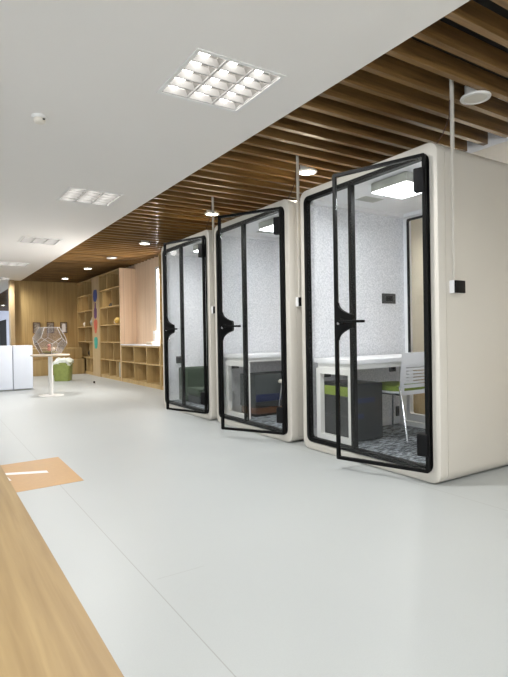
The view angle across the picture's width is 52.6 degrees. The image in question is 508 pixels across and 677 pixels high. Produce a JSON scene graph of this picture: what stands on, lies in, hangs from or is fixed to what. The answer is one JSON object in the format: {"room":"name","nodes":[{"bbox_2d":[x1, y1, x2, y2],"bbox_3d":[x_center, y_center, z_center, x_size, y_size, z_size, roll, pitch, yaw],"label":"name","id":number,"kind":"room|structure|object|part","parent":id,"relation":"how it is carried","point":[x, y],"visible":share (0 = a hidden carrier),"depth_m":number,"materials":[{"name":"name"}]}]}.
{"room":"open-plan office","nodes":[
{"label":"open-plan office","id":0,"kind":"room"},
{"bbox_2d":[0,311,9,345],"bbox_3d":[-13.095,-0.519,28.539,0.200,3.021,29.790,-1,1,-32],"label":"wall","id":1,"kind":"structure","parent":0,"point":[4,315],"depth_m":31.86,"materials":[{"name":"white paint"}]},
{"bbox_2d":[0,320,6,345],"bbox_3d":[-16.453,-0.100,33.804,0.060,2.200,4.100,-1,1,-32],"label":"door","id":2,"kind":"structure","parent":1,"relation":"in","point":[3,335],"depth_m":33.81,"materials":[{"name":"black glass"}]},
{"bbox_2d":[0,0,507,310],"bbox_3d":[-5.453,-1.733,14.546,1.899,0.120,37.672,-1,1,-32],"label":"slatted ceiling","id":3,"kind":"structure","parent":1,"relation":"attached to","point":[389,107],"depth_m":4.40,"materials":[{"name":"brown wood"}]},
{"bbox_2d":[139,241,150,244],"bbox_3d":[-1.921,-1.714,9.023,0.204,0.108,0.204,-1,1,-32],"label":"recessed light","id":4,"kind":"object","parent":3,"relation":"in","point":[141,242],"visible":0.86,"depth_m":8.99,"materials":[{"name":"white paint"}]},
{"bbox_2d":[204,210,218,215],"bbox_3d":[-0.567,-1.718,6.898,0.204,0.108,0.204,-1,1,-32],"label":"recessed light","id":5,"kind":"object","parent":3,"relation":"in","point":[208,213],"visible":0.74,"depth_m":6.85,"materials":[{"name":"white paint"}]},
{"bbox_2d":[299,165,316,175],"bbox_3d":[0.534,-1.721,5.169,0.204,0.108,0.204,-1,1,-32],"label":"recessed light","id":6,"kind":"object","parent":3,"relation":"attached to","point":[304,170],"visible":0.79,"depth_m":5.13,"materials":[{"name":"white paint"}]},
{"bbox_2d":[300,170,314,174],"bbox_3d":[0.535,-1.671,5.170,0.154,0.001,0.154,-1,1,-32],"label":"diffuser","id":7,"kind":"object","parent":6,"relation":"attached to","point":[302,172],"depth_m":5.17,"materials":[{"name":"white plastic"}]},
{"bbox_2d":[460,85,490,104],"bbox_3d":[1.544,-1.724,3.584,0.204,0.108,0.204,-1,1,-32],"label":"recessed light","id":8,"kind":"object","parent":3,"relation":"attached to","point":[472,96],"visible":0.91,"depth_m":3.56,"materials":[{"name":"white paint"}]},
{"bbox_2d":[464,94,487,103],"bbox_3d":[1.545,-1.673,3.584,0.154,0.001,0.154,-1,1,-32],"label":"diffuser","id":9,"kind":"object","parent":8,"relation":"attached to","point":[469,98],"depth_m":3.58,"materials":[{"name":"white plastic"}]},
{"bbox_2d":[14,281,77,347],"bbox_3d":[-6.044,-0.338,15.240,1.965,2.661,0.200,-1,1,-32],"label":"wall","id":10,"kind":"structure","parent":0,"point":[35,301],"depth_m":15.08,"materials":[{"name":"brown wood"}]},
{"bbox_2d":[8,280,14,344],"bbox_3d":[-6.889,-0.319,14.630,0.114,2.661,0.320,-1,1,-32],"label":"trim","id":11,"kind":"structure","parent":10,"relation":"attached to","point":[10,282],"depth_m":14.50,"materials":[{"name":"brown wood"}]},
{"bbox_2d":[33,322,39,332],"bbox_3d":[-6.316,-0.311,14.928,0.200,0.320,0.030,-1,1,-32],"label":"framed print","id":12,"kind":"object","parent":10,"relation":"attached to","point":[36,325],"visible":0.69,"depth_m":14.91,"materials":[{"name":"brown paper"}]},
{"bbox_2d":[47,322,53,332],"bbox_3d":[-5.995,-0.318,15.132,0.200,0.320,0.030,-1,1,-32],"label":"framed print","id":13,"kind":"object","parent":10,"relation":"attached to","point":[49,324],"visible":0.83,"depth_m":15.13,"materials":[{"name":"brown paper"}]},
{"bbox_2d":[60,322,66,332],"bbox_3d":[-5.679,-0.325,15.333,0.200,0.320,0.030,-1,1,-32],"label":"framed print","id":14,"kind":"object","parent":10,"relation":"attached to","point":[63,325],"visible":0.89,"depth_m":15.32,"materials":[{"name":"brown paper"}]},
{"bbox_2d":[126,256,158,343],"bbox_3d":[-2.297,-0.556,12.410,1.319,3.021,9.000,-1,1,-32],"label":"wall","id":15,"kind":"structure","parent":0,"point":[144,271],"depth_m":11.31,"materials":[{"name":"beige wood"}]},
{"bbox_2d":[155,266,159,330],"bbox_3d":[-1.721,-0.736,10.353,0.150,1.500,1.010,-1,1,-32],"label":"window","id":16,"kind":"structure","parent":15,"relation":"attached to","point":[156,268],"depth_m":10.67,"materials":[{"name":"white glass"}]},
{"bbox_2d":[0,0,469,292],"bbox_3d":[-12.116,-1.810,17.184,6.500,0.450,50.000,-1,1,-32],"label":"ceiling","id":17,"kind":"structure","parent":0,"point":[96,69],"depth_m":3.33,"materials":[{"name":"white paint"}]},
{"bbox_2d":[0,261,30,266],"bbox_3d":[-5.314,-1.698,11.340,0.624,0.116,0.624,-1,1,-32],"label":"ceiling light","id":18,"kind":"object","parent":17,"relation":"attached to","point":[1,262],"visible":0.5,"depth_m":11.40,"materials":[{"name":"white paint"}]},
{"bbox_2d":[31,113,46,124],"bbox_3d":[-1.582,-1.614,3.790,0.110,0.054,0.110,-1,1,-32],"label":"smoke detector","id":19,"kind":"object","parent":17,"relation":"attached to","point":[39,118],"visible":1,"depth_m":3.76,"materials":[{"name":"white paint"}]},
{"bbox_2d":[17,236,62,244],"bbox_3d":[-3.618,-1.703,8.677,0.624,0.116,0.624,-1,1,-32],"label":"ceiling light","id":20,"kind":"object","parent":17,"relation":"attached to","point":[24,239],"visible":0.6,"depth_m":8.72,"materials":[{"name":"white paint"}]},
{"bbox_2d":[57,187,124,206],"bbox_3d":[-1.922,-1.708,6.015,0.624,0.116,0.624,-1,1,-32],"label":"ceiling light","id":21,"kind":"object","parent":17,"relation":"attached to","point":[71,194],"visible":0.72,"depth_m":6.04,"materials":[{"name":"white paint"}]},
{"bbox_2d":[156,48,285,112],"bbox_3d":[-0.226,-1.712,3.352,0.624,0.116,0.624,-1,1,-32],"label":"ceiling light","id":22,"kind":"object","parent":17,"relation":"attached to","point":[207,78],"visible":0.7,"depth_m":3.37,"materials":[{"name":"white paint"}]},
{"bbox_2d":[0,374,507,676],"bbox_3d":[-10.760,1.096,18.043,9.600,0.100,50.000,-1,1,-32],"label":"floor","id":23,"kind":"structure","parent":0,"point":[192,546],"depth_m":2.49,"materials":[{"name":"grey plastic"}]},
{"bbox_2d":[0,346,12,390],"bbox_3d":[-5.033,0.584,10.078,0.477,0.875,0.550,-1,1,-32],"label":"base cabinet","id":24,"kind":"object","parent":23,"relation":"on","point":[6,365],"visible":1,"depth_m":9.92,"materials":[{"name":"laminate"}]},
{"bbox_2d":[9,345,32,389],"bbox_3d":[-4.674,0.576,10.307,0.358,0.875,0.550,-1,1,-32],"label":"base cabinet","id":25,"kind":"object","parent":23,"relation":"on","point":[22,361],"visible":0.94,"depth_m":10.07,"materials":[{"name":"laminate"}]},
{"bbox_2d":[1,457,83,491],"bbox_3d":[-1.690,1.020,3.866,0.596,0.002,0.900,-1,1,-32],"label":"floor sticker","id":26,"kind":"object","parent":23,"relation":"on","point":[35,474],"visible":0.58,"depth_m":3.85,"materials":[{"name":"orange plastic"}]},
{"bbox_2d":[30,354,69,396],"bbox_3d":[-3.580,0.641,9.042,0.650,0.730,0.650,-1,1,-32],"label":"side table","id":27,"kind":"object","parent":23,"relation":"on","point":[50,356],"visible":0.96,"depth_m":9.01,"materials":[{"name":"white paint"}]},
{"bbox_2d":[33,327,66,353],"bbox_3d":[-3.590,0.038,9.036,0.564,0.472,0.579,-1,1,-32],"label":"terrarium","id":28,"kind":"object","parent":27,"relation":"on","point":[39,332],"visible":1,"depth_m":8.97,"materials":[{"name":"clear glass"}]},
{"bbox_3d":[-3.580,0.646,9.042,0.076,0.680,0.076,-1,1,-32],"label":"leg","id":29,"kind":"part","parent":27,"relation":"part of","materials":[{"name":"white paint"}]},
{"bbox_2d":[32,347,84,375],"bbox_3d":[-5.752,0.637,14.476,1.570,0.715,1.360,-1,1,-32],"label":"cabinet","id":30,"kind":"object","parent":23,"relation":"on","point":[40,364],"visible":0.49,"depth_m":14.15,"materials":[{"name":"brown wood"}]},
{"bbox_2d":[0,465,123,676],"bbox_3d":[-0.524,0.659,0.270,0.881,0.750,2.220,-1,1,-32],"label":"desk","id":31,"kind":"object","parent":23,"relation":"on","point":[46,630],"visible":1,"depth_m":0.52,"materials":[{"name":"brown wood"}]},
{"bbox_2d":[53,357,73,380],"bbox_3d":[-4.508,0.718,12.128,0.447,0.552,0.442,-1,1,-7],"label":"bin","id":32,"kind":"object","parent":23,"relation":"on","point":[62,367],"visible":0.92,"depth_m":11.94,"materials":[{"name":"green plastic"}]},
{"bbox_2d":[77,279,92,374],"bbox_3d":[-4.549,-0.313,14.375,0.366,2.575,1.605,-1,1,-32],"label":"bookcase","id":33,"kind":"object","parent":23,"relation":"on","point":[84,289],"visible":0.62,"depth_m":14.56,"materials":[{"name":"brown wood"}]},
{"bbox_2d":[99,268,120,380],"bbox_3d":[-3.324,-0.316,12.452,0.366,2.575,1.615,-1,1,-32],"label":"bookcase","id":34,"kind":"object","parent":23,"relation":"on","point":[110,347],"visible":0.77,"depth_m":12.59,"materials":[{"name":"brown wood"}]},
{"bbox_2d":[91,275,100,376],"bbox_3d":[-3.950,-0.314,13.408,0.374,2.575,0.660,-1,1,-32],"label":"strip","id":35,"kind":"object","parent":34,"relation":"attached to","point":[95,280],"visible":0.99,"depth_m":13.26,"materials":[{"name":"brown wood"}]},
{"bbox_3d":[-3.344,-1.193,12.441,0.348,0.024,1.559,-1,1,-32],"label":"shelf","id":36,"kind":"part","parent":34,"relation":"part of","materials":[{"name":"brown wood"}]},
{"bbox_3d":[-3.337,-0.763,12.445,0.348,0.024,1.559,-1,1,-32],"label":"shelf","id":37,"kind":"part","parent":34,"relation":"part of","materials":[{"name":"brown wood"}]},
{"bbox_3d":[-3.330,-0.328,12.448,0.348,0.024,1.559,-1,1,-32],"label":"shelf","id":38,"kind":"part","parent":34,"relation":"part of","materials":[{"name":"brown wood"}]},
{"bbox_2d":[114,317,119,323],"bbox_3d":[-3.245,-0.425,12.244,0.170,0.170,0.311,-1,1,-32],"label":"ornament","id":39,"kind":"object","parent":34,"relation":"on","point":[117,319],"visible":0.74,"depth_m":12.14,"materials":[{"name":"gold metal"}]},
{"bbox_2d":[119,268,136,380],"bbox_3d":[-2.880,-0.317,11.760,0.368,2.575,0.026,-1,1,-32],"label":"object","id":40,"kind":"structure","parent":34,"relation":"attached to","point":[127,291],"depth_m":11.74,"materials":[{"name":"beige wood"}]},
{"bbox_2d":[120,344,160,389],"bbox_3d":[-2.243,0.545,10.775,0.378,0.847,2.313,-1,1,-32],"label":"cubby shelf","id":41,"kind":"object","parent":23,"relation":"on","point":[140,363],"visible":0.76,"depth_m":10.96,"materials":[{"name":"brown wood"}]},
{"bbox_2d":[120,344,159,345],"bbox_3d":[-2.262,0.134,10.762,0.348,0.024,2.310,-1,1,-32],"label":"countertop","id":42,"kind":"structure","parent":41,"relation":"on","point":[120,344],"depth_m":10.65,"materials":[{"name":"white plastic"}]},
{"bbox_3d":[-2.244,0.513,10.774,0.348,0.024,2.257,-1,1,-32],"label":"shelf","id":43,"kind":"part","parent":41,"relation":"part of","materials":[{"name":"brown wood"}]},
{"bbox_2d":[146,342,159,344],"bbox_3d":[-2.001,0.093,10.310,0.220,0.056,0.340,-1,1,-32],"label":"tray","id":44,"kind":"object","parent":41,"relation":"on","point":[147,343],"visible":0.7,"depth_m":10.17,"materials":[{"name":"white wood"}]},
{"bbox_2d":[153,331,159,341],"bbox_3d":[-1.962,-0.047,10.352,0.103,0.220,0.130,-1,1,-32],"label":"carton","id":45,"kind":"object","parent":44,"relation":"on","point":[156,334],"visible":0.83,"depth_m":10.30,"materials":[{"name":"white cardboard"}]},
{"bbox_2d":[159,253,163,389],"bbox_3d":[-1.165,-0.322,9.064,0.366,2.575,1.700,-1,1,-32],"label":"bookcase","id":46,"kind":"object","parent":23,"relation":"on","point":[160,272],"visible":0.08,"depth_m":9.67,"materials":[{"name":"brown wood"}]},
{"bbox_2d":[161,197,216,419],"bbox_3d":[-0.468,-0.427,6.973,1.641,2.791,1.517,-1,1,-32],"label":"booth","id":47,"kind":"object","parent":23,"relation":"on","point":[187,264],"visible":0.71,"depth_m":7.07,"materials":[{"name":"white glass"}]},
{"bbox_3d":[-1.062,-0.122,6.516,0.128,0.280,0.040,-1,1,39],"label":"lock plate","id":48,"kind":"part","parent":47,"relation":"part of","materials":[{"name":"black metal"}]},
{"bbox_3d":[-0.696,0.833,7.646,1.210,0.073,0.011,-1,1,-32],"label":"skirting","id":49,"kind":"part","parent":47,"relation":"part of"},
{"bbox_2d":[176,356,180,362],"bbox_3d":[-1.076,0.306,7.406,0.100,0.100,0.013,-1,1,-32],"label":"power socket","id":50,"kind":"object","parent":47,"relation":"attached to","point":[178,358],"depth_m":7.39,"materials":[{"name":"black plastic"}]},
{"bbox_3d":[-0.365,-1.221,7.068,1.213,0.034,1.348,-1,1,-32],"label":"cornice","id":51,"kind":"part","parent":47,"relation":"part of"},
{"bbox_3d":[-0.901,-0.168,6.730,0.051,2.152,1.336,-1,1,-32],"label":"glazing frame","id":52,"kind":"part","parent":47,"relation":"part of","materials":[{"name":"black metal"}]},
{"bbox_3d":[-0.856,-0.158,6.352,0.700,2.126,0.030,-1,1,38],"label":"door","id":53,"kind":"part","parent":47,"relation":"part of","materials":[{"name":"clear glass"}]},
{"bbox_3d":[-0.720,-0.183,7.648,1.230,2.108,0.014,-1,1,-32],"label":"felt panel","id":54,"kind":"part","parent":47,"relation":"part of","materials":[{"name":"grey fabric"}]},
{"bbox_2d":[179,366,203,403],"bbox_3d":[-0.483,0.636,7.369,1.000,0.465,0.670,-1,1,-32],"label":"sofa","id":55,"kind":"object","parent":47,"relation":"on","point":[194,376],"visible":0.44,"depth_m":7.17,"materials":[{"name":"green fabric"}]},
{"bbox_2d":[188,386,203,396],"bbox_3d":[-0.403,0.719,7.247,1.000,0.100,0.379,-1,1,-32],"label":"seat cushion","id":56,"kind":"object","parent":55,"relation":"on","point":[193,391],"depth_m":6.98,"materials":[{"name":"green fabric"}]},
{"bbox_2d":[193,243,201,251],"bbox_3d":[-0.560,-1.192,6.747,0.360,0.080,0.360,-1,1,-32],"label":"lamp","id":57,"kind":"object","parent":47,"relation":"attached to","point":[195,246],"depth_m":6.74,"materials":[{"name":"white"}]},
{"bbox_2d":[214,155,303,441],"bbox_3d":[0.348,-0.428,5.607,1.733,2.791,1.517,-1,1,-32],"label":"booth","id":58,"kind":"object","parent":23,"relation":"on","point":[258,300],"visible":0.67,"depth_m":5.46,"materials":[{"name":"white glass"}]},
{"bbox_3d":[-0.262,-0.123,5.089,0.128,0.280,0.040,-1,1,29],"label":"lock plate","id":59,"kind":"part","parent":58,"relation":"part of","materials":[{"name":"black metal"}]},
{"bbox_3d":[-0.217,-0.123,5.017,0.213,0.036,0.046,-1,1,29],"label":"handle","id":60,"kind":"part","parent":58,"relation":"part of","materials":[{"name":"metal"}]},
{"bbox_3d":[0.158,0.831,6.305,1.210,0.073,0.011,-1,1,-32],"label":"skirting","id":61,"kind":"part","parent":58,"relation":"part of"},
{"bbox_3d":[0.490,-1.223,5.727,1.213,0.034,1.348,-1,1,-32],"label":"cornice","id":62,"kind":"part","parent":58,"relation":"part of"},
{"bbox_3d":[0.134,-0.185,6.307,1.230,2.108,0.014,-1,1,-32],"label":"felt panel","id":63,"kind":"part","parent":58,"relation":"part of","materials":[{"name":"grey fabric"}]},
{"bbox_3d":[-0.046,-0.170,5.389,0.051,2.152,1.336,-1,1,-32],"label":"glazing frame","id":64,"kind":"part","parent":58,"relation":"part of","materials":[{"name":"black metal"}]},
{"bbox_3d":[-0.032,-0.159,4.962,0.700,2.126,0.030,-1,1,29],"label":"door","id":65,"kind":"part","parent":58,"relation":"part of","materials":[{"name":"clear glass"}]},
{"bbox_2d":[224,352,280,418],"bbox_3d":[0.271,0.517,6.053,1.138,0.702,0.500,-1,1,-32],"label":"desk","id":66,"kind":"object","parent":58,"relation":"on","point":[233,359],"visible":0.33,"depth_m":5.78,"materials":[{"name":"white plastic"}]},
{"bbox_3d":[-0.182,0.569,5.764,0.045,0.619,0.460,-1,1,-32],"label":"leg","id":67,"kind":"part","parent":66,"relation":"part of","materials":[{"name":"white paint"}]},
{"bbox_2d":[240,371,281,416],"bbox_3d":[0.276,0.633,6.048,0.820,0.470,0.342,-1,1,-32],"label":"base cabinet","id":68,"kind":"object","parent":58,"relation":"on","point":[265,387],"visible":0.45,"depth_m":5.78,"materials":[{"name":"grey metal"}]},
{"bbox_3d":[0.365,0.658,5.909,0.820,0.080,0.012,-1,1,-32],"label":"drawer","id":69,"kind":"part","parent":68,"relation":"part of","materials":[{"name":"blue laminate"}]},
{"bbox_3d":[0.366,0.733,5.910,0.820,0.060,0.012,-1,1,-32],"label":"drawer","id":70,"kind":"part","parent":68,"relation":"part of","materials":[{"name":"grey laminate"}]},
{"bbox_2d":[258,230,272,233],"bbox_3d":[0.148,-1.237,5.960,0.220,0.005,0.130,-1,1,-32],"label":"vent","id":71,"kind":"object","parent":58,"relation":"attached to","point":[259,231],"depth_m":5.98,"materials":[{"name":"plastic"}]},
{"bbox_2d":[259,216,278,231],"bbox_3d":[0.294,-1.194,5.407,0.360,0.080,0.360,-1,1,-32],"label":"lamp","id":72,"kind":"object","parent":58,"relation":"attached to","point":[266,224],"depth_m":5.36,"materials":[{"name":"white plastic"}]},
{"bbox_2d":[278,379,281,406],"bbox_3d":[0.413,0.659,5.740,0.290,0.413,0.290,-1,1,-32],"label":"chair","id":73,"kind":"object","parent":58,"relation":"on","point":[279,380],"visible":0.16,"depth_m":5.76,"materials":[{"name":"white plastic"}]},
{"bbox_2d":[298,297,301,305],"bbox_3d":[0.458,-0.342,4.785,0.104,0.084,0.012,-1,1,-32],"label":"switch","id":74,"kind":"object","parent":58,"relation":"attached to","point":[299,298],"depth_m":4.76,"materials":[{"name":"black plastic"}]},
{"bbox_2d":[300,79,507,482],"bbox_3d":[1.270,-0.431,4.250,1.636,2.791,1.517,-1,1,-32],"label":"booth","id":75,"kind":"object","parent":23,"relation":"on","point":[356,267],"visible":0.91,"depth_m":3.74,"materials":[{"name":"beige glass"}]},
{"bbox_3d":[0.677,-0.127,3.796,0.128,0.280,0.040,-1,1,39],"label":"lock plate","id":76,"kind":"part","parent":75,"relation":"part of","materials":[{"name":"black metal"}]},
{"bbox_3d":[0.708,-0.127,3.717,0.213,0.036,0.046,-1,1,39],"label":"handle","id":77,"kind":"part","parent":75,"relation":"part of","materials":[{"name":"black metal"}]},
{"bbox_2d":[324,379,382,440],"bbox_3d":[0.852,0.627,4.518,0.367,0.490,0.403,-1,1,-32],"label":"base cabinet","id":78,"kind":"object","parent":75,"relation":"on","point":[370,422],"visible":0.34,"depth_m":4.38,"materials":[{"name":"grey laminate"}]},
{"bbox_3d":[0.709,0.575,4.428,0.012,0.160,0.390,-1,1,-32],"label":"drawer","id":79,"kind":"part","parent":78,"relation":"part of","materials":[{"name":"grey laminate"}]},
{"bbox_3d":[0.706,0.450,4.427,0.012,0.080,0.390,-1,1,-32],"label":"drawer","id":80,"kind":"part","parent":78,"relation":"part of","materials":[{"name":"green fabric"}]},
{"bbox_3d":[0.712,0.758,4.430,0.012,0.195,0.390,-1,1,-32],"label":"drawer","id":81,"kind":"part","parent":78,"relation":"part of","materials":[{"name":"grey laminate"}]},
{"bbox_3d":[1.040,0.829,4.922,1.210,0.073,0.011,-1,1,-32],"label":"skirting","id":82,"kind":"part","parent":75,"relation":"part of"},
{"bbox_3d":[1.015,-0.188,4.924,1.230,2.108,0.014,-1,1,-32],"label":"felt panel","id":83,"kind":"part","parent":75,"relation":"part of","materials":[{"name":"grey fabric"}]},
{"bbox_3d":[1.371,-1.226,4.344,1.213,0.034,1.348,-1,1,-32],"label":"cornice","id":84,"kind":"part","parent":75,"relation":"part of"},
{"bbox_3d":[0.835,-0.172,4.006,0.051,2.152,1.336,-1,1,-32],"label":"glazing frame","id":85,"kind":"part","parent":75,"relation":"part of","materials":[{"name":"black metal"}]},
{"bbox_2d":[314,354,424,444],"bbox_3d":[1.153,0.515,4.670,1.138,0.702,0.500,-1,1,-32],"label":"desk","id":86,"kind":"object","parent":75,"relation":"on","point":[325,365],"visible":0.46,"depth_m":4.47,"materials":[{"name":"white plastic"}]},
{"bbox_3d":[0.699,0.566,4.381,0.045,0.619,0.460,-1,1,-32],"label":"leg","id":87,"kind":"part","parent":86,"relation":"part of","materials":[{"name":"white paint"}]},
{"bbox_3d":[1.593,0.546,4.950,0.045,0.619,0.460,-1,1,-32],"label":"leg","id":88,"kind":"part","parent":86,"relation":"part of","materials":[{"name":"white paint"}]},
{"bbox_2d":[355,196,383,202],"bbox_3d":[1.029,-1.239,4.577,0.220,0.005,0.130,-1,1,-32],"label":"vent","id":89,"kind":"object","parent":75,"relation":"attached to","point":[369,199],"depth_m":4.57,"materials":[{"name":"grey plastic"}]},
{"bbox_3d":[0.881,-0.163,3.631,0.700,2.126,0.030,-1,1,39],"label":"door","id":90,"kind":"part","parent":75,"relation":"part of","materials":[{"name":"clear glass"}]},
{"bbox_3d":[1.343,-0.398,5.119,0.185,0.100,0.013,-1,1,-32],"label":"control panel","id":91,"kind":"part","parent":75,"relation":"part of","materials":[{"name":"black plastic"}]},
{"bbox_2d":[389,367,395,371],"bbox_3d":[1.387,0.286,5.145,0.090,0.090,0.013,-1,1,-32],"label":"power socket","id":92,"kind":"object","parent":75,"relation":"attached to","point":[391,369],"depth_m":5.14,"materials":[{"name":"black plastic"}]},
{"bbox_2d":[371,171,419,198],"bbox_3d":[1.175,-1.196,4.023,0.360,0.080,0.360,-1,1,-32],"label":"lamp","id":93,"kind":"object","parent":75,"relation":"attached to","point":[399,184],"depth_m":3.96,"materials":[{"name":"white plastic"}]},
{"bbox_2d":[396,406,398,415],"bbox_3d":[1.468,0.733,5.196,0.090,0.100,0.013,-1,1,-32],"label":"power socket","id":94,"kind":"object","parent":75,"relation":"attached to","point":[397,407],"depth_m":5.17,"materials":[{"name":"black plastic"}]},
{"bbox_2d":[382,352,424,441],"bbox_3d":[1.304,0.488,4.618,0.469,0.745,0.569,-1,1,-34],"label":"chair","id":95,"kind":"object","parent":75,"relation":"on","point":[404,387],"visible":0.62,"depth_m":4.38,"materials":[{"name":"white plastic"}]},
{"bbox_3d":[1.296,0.475,4.631,0.405,0.018,0.410,-1,1,-33],"label":"seat frame","id":96,"kind":"part","parent":95,"relation":"part of","materials":[{"name":"silver metal"}]},
{"bbox_3d":[1.337,0.657,4.937,0.020,0.400,0.086,-1,1,3],"label":"leg","id":97,"kind":"part","parent":95,"relation":"part of","materials":[{"name":"silver metal"}]},
{"bbox_3d":[1.281,0.429,4.651,0.428,0.046,0.430,-1,1,-33],"label":"seat","id":98,"kind":"part","parent":95,"relation":"part of","materials":[{"name":"green fabric"}]},
{"bbox_3d":[1.252,0.633,4.311,0.024,0.459,0.117,-1,1,-20],"label":"leg","id":99,"kind":"part","parent":95,"relation":"part of","materials":[{"name":"silver metal"}]},
{"bbox_3d":[1.421,0.297,4.435,0.459,0.363,0.063,-1,1,-33],"label":"backrest","id":100,"kind":"part","parent":95,"relation":"part of","materials":[{"name":"white plastic"}]},
{"bbox_3d":[1.924,-0.191,4.694,0.056,2.184,1.378,-1,1,-32],"label":"frame","id":101,"kind":"part","parent":75,"relation":"part of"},
{"bbox_2d":[454,280,464,292],"bbox_3d":[1.373,-0.345,3.423,0.104,0.084,0.012,-1,1,-32],"label":"switch","id":102,"kind":"object","parent":75,"relation":"attached to","point":[459,285],"depth_m":3.41,"materials":[{"name":"black plastic"}]},
{"bbox_2d":[413,370,424,414],"bbox_3d":[2.637,0.588,5.058,0.480,0.700,2.900,-1,1,-32],"label":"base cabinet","id":103,"kind":"object","parent":23,"relation":"on","point":[418,399],"visible":0.02,"depth_m":5.84,"materials":[{"name":"brown wood"}]},
{"bbox_2d":[411,218,423,351],"bbox_3d":[3.601,-0.601,4.192,0.200,3.061,11.200,-1,1,-32],"label":"wall","id":104,"kind":"structure","parent":0,"point":[416,225],"depth_m":6.44,"materials":[{"name":"beige paint"}]},
{"bbox_2d":[386,0,507,97],"bbox_3d":[-8.071,-2.081,19.761,3.100,0.090,50.000,-1,1,-32],"label":"ceiling","id":105,"kind":"structure","parent":0,"point":[489,4],"depth_m":3.46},
{"bbox_2d":[466,98,507,163],"bbox_3d":[3.069,-1.885,3.856,1.010,0.390,11.200,-1,1,-32],"label":"wall","id":106,"kind":"structure","parent":0,"point":[496,149],"depth_m":4.61,"materials":[{"name":"white paint"}]}
]}

